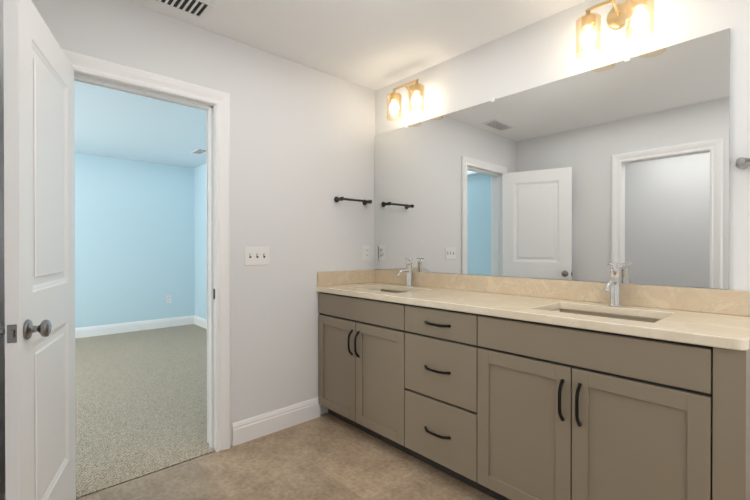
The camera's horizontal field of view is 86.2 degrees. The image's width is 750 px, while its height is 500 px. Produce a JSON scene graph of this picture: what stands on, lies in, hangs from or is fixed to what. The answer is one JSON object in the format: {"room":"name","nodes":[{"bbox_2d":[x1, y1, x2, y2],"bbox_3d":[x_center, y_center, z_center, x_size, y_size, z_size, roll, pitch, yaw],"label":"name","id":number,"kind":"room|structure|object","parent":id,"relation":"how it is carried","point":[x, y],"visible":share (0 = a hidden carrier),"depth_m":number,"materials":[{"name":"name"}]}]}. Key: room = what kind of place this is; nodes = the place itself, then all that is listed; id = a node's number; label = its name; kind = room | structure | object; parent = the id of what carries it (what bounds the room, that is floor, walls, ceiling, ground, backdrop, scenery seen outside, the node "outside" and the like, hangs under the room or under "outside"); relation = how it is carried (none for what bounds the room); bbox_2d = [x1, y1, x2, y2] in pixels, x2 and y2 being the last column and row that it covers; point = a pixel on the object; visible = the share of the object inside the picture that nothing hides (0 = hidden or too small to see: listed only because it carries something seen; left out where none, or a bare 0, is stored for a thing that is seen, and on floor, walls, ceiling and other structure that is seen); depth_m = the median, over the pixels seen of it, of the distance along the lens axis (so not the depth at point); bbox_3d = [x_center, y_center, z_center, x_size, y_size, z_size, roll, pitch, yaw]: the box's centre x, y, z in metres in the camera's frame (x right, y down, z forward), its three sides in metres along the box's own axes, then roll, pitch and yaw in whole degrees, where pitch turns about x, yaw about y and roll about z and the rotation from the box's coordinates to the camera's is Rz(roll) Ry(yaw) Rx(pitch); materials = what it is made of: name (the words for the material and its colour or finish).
{"room":"bathroom","nodes":[
{"label":"bathroom","id":0,"kind":"room"},
{"bbox_2d":[75,153,193,327],"bbox_3d":[-4.203,-0.056,5.010,3.940,2.420,0.120,0,0,-43],"label":"wall","id":1,"kind":"structure","parent":0,"point":[134,240],"depth_m":5.64,"materials":[{"name":"blue paint"}]},
{"bbox_2d":[75,315,192,338],"bbox_3d":[-4.162,1.084,4.963,3.630,0.134,0.014,0,0,-43],"label":"baseboard","id":2,"kind":"structure","parent":1,"relation":"attached to","point":[91,331],"depth_m":5.63,"materials":[{"name":"white paint"}]},
{"bbox_2d":[166,295,170,302],"bbox_3d":[-3.070,0.730,5.968,0.070,0.115,0.010,0,0,-43],"label":"outlet","id":3,"kind":"object","parent":1,"relation":"attached to","point":[168,298],"visible":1,"depth_m":5.96,"materials":[{"name":"white plastic"}]},
{"bbox_2d":[75,324,214,498],"bbox_3d":[-2.802,1.185,3.492,3.700,0.054,4.260,0,0,-43],"label":"floor","id":4,"kind":"structure","parent":0,"point":[141,402],"depth_m":3.03,"materials":[{"name":"beige carpet"}]},
{"bbox_2d":[0,0,374,492],"bbox_3d":[-1.401,-0.042,1.963,3.700,2.420,0.120,0,0,-43],"label":"wall","id":5,"kind":"structure","parent":0,"point":[302,146],"depth_m":2.55,"materials":[{"name":"white paint"}]},
{"bbox_2d":[0,0,75,499],"bbox_3d":[-1.259,0.165,1.541,0.159,1.998,0.704,0,0,-25],"label":"door","id":6,"kind":"structure","parent":5,"relation":"in","point":[38,331],"depth_m":1.40,"materials":[{"name":"white paint"}]},
{"bbox_2d":[62,49,230,451],"bbox_3d":[-1.218,0.124,2.131,0.855,2.088,0.168,0,0,-43],"label":"trim","id":7,"kind":"structure","parent":5,"relation":"attached to","point":[214,104],"depth_m":2.33,"materials":[{"name":"white paint"}]},
{"bbox_2d":[245,247,268,264],"bbox_3d":[-0.729,0.036,2.489,0.162,0.115,0.014,0,0,-43],"label":"switch plate","id":8,"kind":"object","parent":5,"relation":"attached to","point":[256,255],"visible":1,"depth_m":2.49,"materials":[{"name":"white plastic"}]},
{"bbox_2d":[232,397,319,445],"bbox_3d":[-0.617,1.099,2.598,0.626,0.134,0.014,0,0,-43],"label":"baseboard","id":9,"kind":"structure","parent":5,"relation":"attached to","point":[252,428],"depth_m":2.56,"materials":[{"name":"white paint"}]},
{"bbox_2d":[334,197,371,204],"bbox_3d":[-0.155,-0.366,2.970,0.314,0.043,0.078,0,0,-43],"label":"towel rail","id":10,"kind":"object","parent":5,"relation":"attached to","point":[338,199],"visible":1,"depth_m":2.92,"materials":[{"name":"brown metal"}]},
{"bbox_2d":[363,246,369,260],"bbox_3d":[-0.065,0.023,3.103,0.070,0.115,0.010,0,0,-43],"label":"electrical outlet plate","id":11,"kind":"object","parent":5,"relation":"attached to","point":[366,252],"visible":1,"depth_m":3.10,"materials":[{"name":"white plastic"}]},
{"bbox_2d":[76,413,496,499],"bbox_3d":[0.280,1.197,1.123,2.370,0.050,3.400,0,0,-43],"label":"floor","id":12,"kind":"structure","parent":0,"point":[327,456],"depth_m":2.09,"materials":[{"name":"beige tile"}]},
{"bbox_2d":[316,290,749,499],"bbox_3d":[0.533,0.731,2.164,0.584,0.875,2.203,0,0,-43],"label":"bathroom vanity","id":13,"kind":"object","parent":12,"relation":"on","point":[515,388],"depth_m":1.64,"materials":[{"name":"brown paint"}]},
{"bbox_2d":[316,282,749,345],"bbox_3d":[0.544,0.276,2.169,0.558,0.035,2.208,0,0,-43],"label":"countertop","id":14,"kind":"structure","parent":13,"relation":"on","point":[698,325],"depth_m":1.74,"materials":[{"name":"beige stone"}]},
{"bbox_2d":[372,286,399,293],"bbox_3d":[0.091,0.355,2.671,0.352,0.152,0.492,0,0,-43],"label":"sink","id":15,"kind":"object","parent":14,"relation":"in","point":[373,287],"depth_m":2.90,"materials":[{"name":"beige ceramic"}]},
{"bbox_2d":[396,258,415,285],"bbox_3d":[0.204,0.156,2.774,0.155,0.197,0.064,0,0,-43],"label":"faucet","id":16,"kind":"object","parent":14,"relation":"on","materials":[{"name":"silver metal"}]},
{"bbox_2d":[552,306,659,321],"bbox_3d":[0.964,0.359,1.721,0.352,0.152,0.492,0,0,-43],"label":"sink","id":17,"kind":"object","parent":14,"relation":"in","point":[575,309],"depth_m":1.83,"materials":[{"name":"white ceramic"}]},
{"bbox_2d":[600,263,623,305],"bbox_3d":[1.078,0.160,1.825,0.155,0.197,0.064,0,0,-43],"label":"faucet","id":18,"kind":"object","parent":14,"relation":"on","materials":[{"name":"silver metal"}]},
{"bbox_2d":[74,0,586,167],"bbox_3d":[-1.566,-1.303,2.226,3.820,0.100,7.780,0,0,-43],"label":"ceiling","id":19,"kind":"structure","parent":0,"point":[375,45],"depth_m":2.42,"materials":[{"name":"white paint"}]},
{"bbox_2d":[153,0,214,18],"bbox_3d":[-1.003,-1.245,1.983,0.360,0.012,0.170,0,0,-43],"label":"ceiling vent","id":20,"kind":"object","parent":19,"relation":"in","point":[201,9],"visible":1,"depth_m":2.04,"materials":[{"name":"white metal"}]},
{"bbox_2d":[190,148,205,154],"bbox_3d":[-2.244,-1.259,5.135,0.150,0.012,0.300,0,0,-43],"label":"ceiling vent","id":21,"kind":"object","parent":19,"relation":"in","point":[199,151],"visible":0.88,"depth_m":5.12,"materials":[{"name":"white metal"}]},
{"bbox_2d":[194,0,749,318],"bbox_3d":[-0.205,-0.049,3.484,0.120,2.420,7.780,0,0,-43],"label":"wall","id":22,"kind":"structure","parent":0,"point":[539,53],"depth_m":2.08,"materials":[{"name":"white paint"}]},
{"bbox_2d":[193,315,206,328],"bbox_3d":[-1.445,1.085,4.739,0.014,0.134,4.020,0,0,-43],"label":"baseboard","id":23,"kind":"structure","parent":22,"relation":"attached to","point":[199,321],"depth_m":6.00,"materials":[{"name":"white paint"}]},
{"bbox_2d":[387,79,424,120],"bbox_3d":[0.230,-1.051,2.792,0.166,0.238,0.317,0,0,-43],"label":"sconce","id":24,"kind":"object","parent":22,"relation":"attached to","point":[415,92],"visible":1,"depth_m":2.75,"materials":[{"name":"gold metal"}]},
{"bbox_2d":[375,28,729,288],"bbox_3d":[0.712,-0.374,2.385,0.014,1.058,2.104,0,0,-43],"label":"mirror","id":25,"kind":"object","parent":22,"relation":"attached to","point":[590,175],"visible":0.98,"depth_m":2.03,"materials":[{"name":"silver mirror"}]},
{"bbox_2d":[576,0,654,58],"bbox_3d":[1.103,-1.047,1.843,0.166,0.238,0.317,0,0,-43],"label":"sconce","id":26,"kind":"object","parent":22,"relation":"attached to","point":[625,14],"visible":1,"depth_m":1.86,"materials":[{"name":"gold metal"}]},
{"bbox_2d":[736,157,749,168],"bbox_3d":[1.633,-0.341,1.335,0.078,0.043,0.654,0,0,-43],"label":"towel rail","id":27,"kind":"object","parent":22,"relation":"attached to","point":[742,163],"visible":1,"depth_m":1.54,"materials":[{"name":"grey metal"}]}
]}

